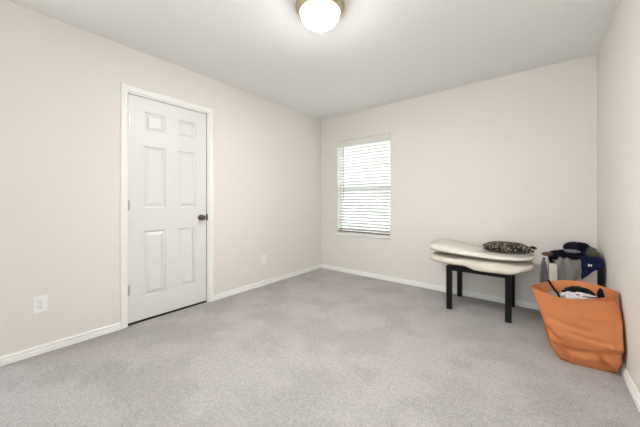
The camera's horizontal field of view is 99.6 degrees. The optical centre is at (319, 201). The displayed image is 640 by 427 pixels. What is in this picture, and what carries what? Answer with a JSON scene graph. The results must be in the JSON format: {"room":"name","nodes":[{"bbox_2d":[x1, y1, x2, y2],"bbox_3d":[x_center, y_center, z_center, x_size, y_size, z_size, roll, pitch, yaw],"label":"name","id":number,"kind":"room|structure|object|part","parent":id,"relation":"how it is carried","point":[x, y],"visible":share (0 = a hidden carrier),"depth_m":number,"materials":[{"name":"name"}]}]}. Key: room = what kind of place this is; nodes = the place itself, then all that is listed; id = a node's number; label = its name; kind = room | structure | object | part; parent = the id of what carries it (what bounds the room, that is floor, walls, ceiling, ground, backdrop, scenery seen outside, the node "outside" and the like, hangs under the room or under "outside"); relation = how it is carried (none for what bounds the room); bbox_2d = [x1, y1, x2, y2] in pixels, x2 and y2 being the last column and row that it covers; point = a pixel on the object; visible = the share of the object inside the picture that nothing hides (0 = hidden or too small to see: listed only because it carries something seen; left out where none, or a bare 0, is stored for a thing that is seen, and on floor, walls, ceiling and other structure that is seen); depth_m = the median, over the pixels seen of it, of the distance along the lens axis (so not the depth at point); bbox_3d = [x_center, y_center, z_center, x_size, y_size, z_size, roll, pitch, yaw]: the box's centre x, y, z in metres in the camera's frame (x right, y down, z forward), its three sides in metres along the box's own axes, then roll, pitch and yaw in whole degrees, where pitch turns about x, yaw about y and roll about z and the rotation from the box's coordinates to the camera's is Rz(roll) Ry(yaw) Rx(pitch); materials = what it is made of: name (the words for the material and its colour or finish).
{"room":"empty bedroom","nodes":[
{"label":"empty bedroom","id":0,"kind":"room"},
{"bbox_2d":[0,0,320,355],"bbox_3d":[-1.263,-0.134,3.060,0.240,2.440,4.200,0,0,39],"label":"wall","id":1,"kind":"structure","parent":0,"point":[60,81],"depth_m":2.17,"materials":[{"name":"white paint"}]},
{"bbox_2d":[32,294,47,313],"bbox_3d":[-2.003,0.731,1.935,0.009,0.120,0.076,0,0,39],"label":"wall outlet","id":2,"kind":"object","parent":1,"relation":"attached to","point":[39,303],"visible":1,"depth_m":1.93,"materials":[{"name":"white plastic"}]},
{"bbox_2d":[0,264,320,366],"bbox_3d":[-1.056,1.056,3.113,0.018,0.060,3.460,0,0,39],"label":"baseboard","id":3,"kind":"structure","parent":1,"relation":"attached to","point":[40,349],"depth_m":2.13,"materials":[{"name":"white paint"}]},
{"bbox_2d":[120,82,213,328],"bbox_3d":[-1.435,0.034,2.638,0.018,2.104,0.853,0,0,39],"label":"trim","id":4,"kind":"structure","parent":1,"relation":"attached to","point":[124,88],"depth_m":2.33,"materials":[{"name":"white paint"}]},
{"bbox_2d":[128,94,207,325],"bbox_3d":[-1.437,0.069,2.627,0.105,2.028,0.740,0,0,39],"label":"door","id":5,"kind":"structure","parent":1,"relation":"in","point":[167,216],"depth_m":2.59,"materials":[{"name":"white paint"}]},
{"bbox_2d":[261,255,265,263],"bbox_3d":[-0.732,0.751,3.526,0.009,0.120,0.076,0,0,39],"label":"wall outlet","id":6,"kind":"object","parent":1,"relation":"attached to","point":[263,257],"visible":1,"depth_m":3.52,"materials":[{"name":"white plastic"}]},
{"bbox_2d":[7,0,618,119],"bbox_3d":[0.102,-1.429,2.002,3.712,0.150,4.250,0,0,39],"label":"ceiling","id":7,"kind":"structure","parent":0,"point":[378,52],"depth_m":2.27,"materials":[{"name":"white paint"}]},
{"bbox_2d":[295,0,344,31],"bbox_3d":[0.000,-1.274,1.859,0.337,0.160,0.337,0,0,39],"label":"ceiling light","id":8,"kind":"object","parent":7,"relation":"attached to","point":[317,15],"visible":1,"depth_m":1.79,"materials":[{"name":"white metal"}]},
{"bbox_2d":[0,268,639,426],"bbox_3d":[0.102,1.146,2.002,3.712,0.120,4.250,0,0,39],"label":"floor","id":9,"kind":"structure","parent":0,"point":[321,347],"depth_m":1.76,"materials":[{"name":"grey carpet"}]},
{"bbox_2d":[446,264,514,322],"bbox_3d":[1.659,0.866,2.785,0.542,0.440,0.523,0,0,39],"label":"bench","id":10,"kind":"object","parent":9,"relation":"on","point":[509,279],"visible":0.63,"depth_m":2.69,"materials":[{"name":"black wood"}]},
{"bbox_3d":[1.318,0.886,2.753,0.048,0.400,0.048,0,0,39],"label":"leg","id":11,"kind":"part","parent":10,"relation":"part of","materials":[{"name":"black wood"}]},
{"bbox_3d":[1.659,0.652,2.785,0.542,0.012,0.523,0,0,39],"label":"seat","id":12,"kind":"part","parent":10,"relation":"part of","materials":[{"name":"black wood"}]},
{"bbox_3d":[1.615,0.886,3.124,0.048,0.400,0.048,0,0,39],"label":"leg","id":13,"kind":"part","parent":10,"relation":"part of","materials":[{"name":"black wood"}]},
{"bbox_2d":[430,251,534,274],"bbox_3d":[1.623,0.597,2.762,0.892,0.108,0.532,0,0,39],"label":"seat cushion","id":14,"kind":"object","parent":10,"relation":"on","point":[477,264],"visible":0.83,"depth_m":2.53,"materials":[{"name":"beige fabric"}]},
{"bbox_2d":[430,240,534,260],"bbox_3d":[1.620,0.485,2.771,0.909,0.116,0.516,0,0,39],"label":"seat cushion","id":15,"kind":"object","parent":14,"relation":"on","point":[447,246],"visible":0.9,"depth_m":2.64,"materials":[{"name":"beige fabric"}]},
{"bbox_2d":[483,241,536,253],"bbox_3d":[1.808,0.431,2.594,0.430,0.093,0.250,0,0,29],"label":"throw pillow","id":16,"kind":"object","parent":15,"relation":"on","point":[495,246],"visible":1,"depth_m":2.52,"materials":[{"name":"fabric"}]},
{"bbox_3d":[1.704,0.886,2.445,0.048,0.400,0.048,0,0,39],"label":"leg","id":17,"kind":"part","parent":10,"relation":"part of","materials":[{"name":"black wood"}]},
{"bbox_3d":[2.001,0.886,2.816,0.048,0.400,0.048,0,0,39],"label":"leg","id":18,"kind":"part","parent":10,"relation":"part of","materials":[{"name":"black wood"}]},
{"bbox_2d":[548,256,602,285],"bbox_3d":[2.233,0.803,2.395,0.331,0.565,0.368,0,0,39],"label":"laundry hamper","id":19,"kind":"object","parent":9,"relation":"on","point":[596,277],"visible":0.23,"depth_m":2.21,"materials":[{"name":"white fabric"}]},
{"bbox_2d":[539,257,547,282],"bbox_3d":[1.982,0.619,2.394,0.071,0.253,0.070,0,0,39],"label":"clothing","id":20,"kind":"object","parent":19,"relation":"hanging from","point":[543,271],"visible":0.92,"depth_m":2.38,"materials":[{"name":"grey fabric"}]},
{"bbox_2d":[549,249,585,259],"bbox_3d":[2.184,0.469,2.380,0.288,0.089,0.256,0,0,39],"label":"clothing","id":21,"kind":"object","parent":19,"relation":"on","point":[556,253],"visible":0.52,"depth_m":2.33,"materials":[{"name":"black"}]},
{"bbox_2d":[541,252,552,255],"bbox_3d":[2.052,0.465,2.422,0.120,0.037,0.052,0,0,17],"label":"clothing","id":22,"kind":"object","parent":21,"relation":"on","point":[542,253],"visible":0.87,"depth_m":2.41,"materials":[{"name":"brown leather"}]},
{"bbox_2d":[564,249,580,252],"bbox_3d":[2.199,0.429,2.363,0.121,0.026,0.122,0,0,39],"label":"clothing","id":23,"kind":"object","parent":21,"relation":"on","point":[565,250],"visible":0.98,"depth_m":2.34,"materials":[{"name":"grey fabric"}]},
{"bbox_2d":[563,241,589,252],"bbox_3d":[2.299,0.399,2.417,0.193,0.088,0.200,0,0,39],"label":"clothing","id":24,"kind":"object","parent":21,"relation":"on","point":[580,246],"visible":0.72,"depth_m":2.37,"materials":[{"name":"black"}]},
{"bbox_2d":[583,247,596,255],"bbox_3d":[2.341,0.424,2.356,0.115,0.078,0.149,0,0,39],"label":"clothing","id":25,"kind":"object","parent":21,"relation":"on","point":[587,251],"visible":0.45,"depth_m":2.32,"materials":[{"name":"grey fabric"}]},
{"bbox_2d":[557,257,581,280],"bbox_3d":[2.103,0.591,2.281,0.162,0.236,0.155,0,0,39],"label":"clothing","id":26,"kind":"object","parent":19,"relation":"on","point":[567,268],"visible":0.87,"depth_m":2.26,"materials":[{"name":"grey fabric"}]},
{"bbox_2d":[580,255,603,279],"bbox_3d":[2.221,0.543,2.214,0.132,0.185,0.174,0,0,39],"label":"clothing","id":27,"kind":"object","parent":19,"relation":"hanging from","point":[589,264],"visible":0.98,"depth_m":2.18,"materials":[{"name":"blue fabric"}]},
{"bbox_2d":[588,251,600,256],"bbox_3d":[2.299,0.437,2.263,0.077,0.060,0.111,0,0,39],"label":"clothing","id":28,"kind":"object","parent":27,"relation":"on","point":[591,253],"visible":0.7,"depth_m":2.24,"materials":[{"name":"green fabric"}]},
{"bbox_3d":[2.249,0.803,2.174,0.030,0.565,0.030,0,0,39],"label":"post","id":29,"kind":"part","parent":19,"relation":"part of","materials":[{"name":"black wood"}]},
{"bbox_2d":[531,280,623,373],"bbox_3d":[1.780,0.836,1.910,0.450,0.498,0.343,0,0,39],"label":"tote bag","id":30,"kind":"object","parent":9,"relation":"on","point":[588,333],"visible":0.97,"depth_m":1.78,"materials":[{"name":"orange fabric"}]},
{"bbox_2d":[545,291,562,297],"bbox_3d":[1.733,0.717,1.970,0.210,0.124,0.199,0,0,39],"label":"clothing","id":31,"kind":"object","parent":30,"relation":"in","point":[548,292],"visible":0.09,"depth_m":1.98,"materials":[{"name":"beige fabric"}]},
{"bbox_2d":[547,279,560,296],"bbox_3d":[1.721,0.634,1.992,0.018,0.081,0.179,0,0,20],"label":"strap","id":32,"kind":"object","parent":30,"relation":"in","point":[548,280],"visible":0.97,"depth_m":1.98,"materials":[{"name":"black fabric"}]},
{"bbox_2d":[559,291,596,298],"bbox_3d":[1.800,0.670,1.862,0.252,0.094,0.125,0,0,39],"label":"clothing","id":33,"kind":"object","parent":30,"relation":"in","point":[569,295],"visible":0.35,"depth_m":1.86,"materials":[{"name":"white fabric"}]},
{"bbox_2d":[561,286,595,295],"bbox_3d":[1.847,0.667,1.932,0.202,0.127,0.125,0,0,39],"label":"clothing","id":34,"kind":"object","parent":30,"relation":"in","point":[572,288],"visible":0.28,"depth_m":1.91,"materials":[{"name":"black fabric"}]},
{"bbox_2d":[597,288,604,297],"bbox_3d":[1.879,0.637,1.811,0.044,0.121,0.043,0,0,-18],"label":"clothing","id":35,"kind":"object","parent":30,"relation":"in","point":[600,293],"visible":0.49,"depth_m":1.80,"materials":[{"name":"black"}]},
{"bbox_2d":[321,54,596,302],"bbox_3d":[1.315,-0.134,3.522,3.212,2.440,0.140,0,0,39],"label":"wall","id":36,"kind":"structure","parent":0,"point":[512,157],"depth_m":3.04,"materials":[{"name":"white paint"}]},
{"bbox_2d":[336,149,390,238],"bbox_3d":[0.657,-0.219,4.035,0.907,1.460,0.156,0,0,39],"label":"window","id":37,"kind":"structure","parent":36,"relation":"in","point":[340,232],"depth_m":4.03,"materials":[{"name":"white plastic"}]},
{"bbox_2d":[337,133,389,235],"bbox_3d":[0.633,-0.239,4.005,0.875,1.406,0.070,0,0,39],"label":"window blind","id":38,"kind":"object","parent":37,"relation":"attached to","point":[363,193],"visible":0.92,"depth_m":3.98,"materials":[{"name":"white plastic"}]},
{"bbox_3d":[0.364,-0.209,4.200,0.002,1.310,0.002,0,0,39],"label":"ladder cord","id":39,"kind":"part","parent":38,"relation":"part of","materials":[{"name":"white fabric"}]},
{"bbox_3d":[0.638,0.454,4.012,0.863,0.020,0.052,0,0,39],"label":"rail","id":40,"kind":"part","parent":38,"relation":"part of","materials":[{"name":"white plastic"}]},
{"bbox_3d":[0.640,0.494,4.014,0.907,0.034,0.103,0,0,39],"label":"sill","id":41,"kind":"part","parent":37,"relation":"part of","materials":[{"name":"white paint"}]},
{"bbox_3d":[0.684,-0.204,4.068,0.827,0.050,0.045,0,0,39],"label":"meeting rail","id":42,"kind":"part","parent":37,"relation":"part of","materials":[{"name":"white plastic"}]},
{"bbox_2d":[321,264,539,309],"bbox_3d":[1.266,1.056,3.460,3.212,0.060,0.018,0,0,39],"label":"baseboard","id":43,"kind":"structure","parent":36,"relation":"attached to","point":[520,303],"depth_m":3.36,"materials":[{"name":"white paint"}]},
{"bbox_2d":[597,0,639,391],"bbox_3d":[1.419,-0.134,0.918,0.200,2.440,4.200,0,0,39],"label":"wall","id":44,"kind":"structure","parent":0,"point":[618,54],"depth_m":1.72,"materials":[{"name":"white paint"}]},
{"bbox_2d":[619,361,639,411],"bbox_3d":[1.271,1.056,0.908,0.018,0.060,4.000,0,0,39],"label":"baseboard","id":45,"kind":"structure","parent":44,"relation":"attached to","point":[635,394],"depth_m":1.54,"materials":[{"name":"white paint"}]},
{"label":"outside","id":46,"kind":"structure","parent":0,"visible":0},
{"bbox_2d":[344,220,389,233],"bbox_3d":[5.639,1.336,9.104,15.000,0.200,13.740,0,0,39],"label":"ground","id":47,"kind":"structure","parent":46,"point":[376,220],"depth_m":13.58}
]}

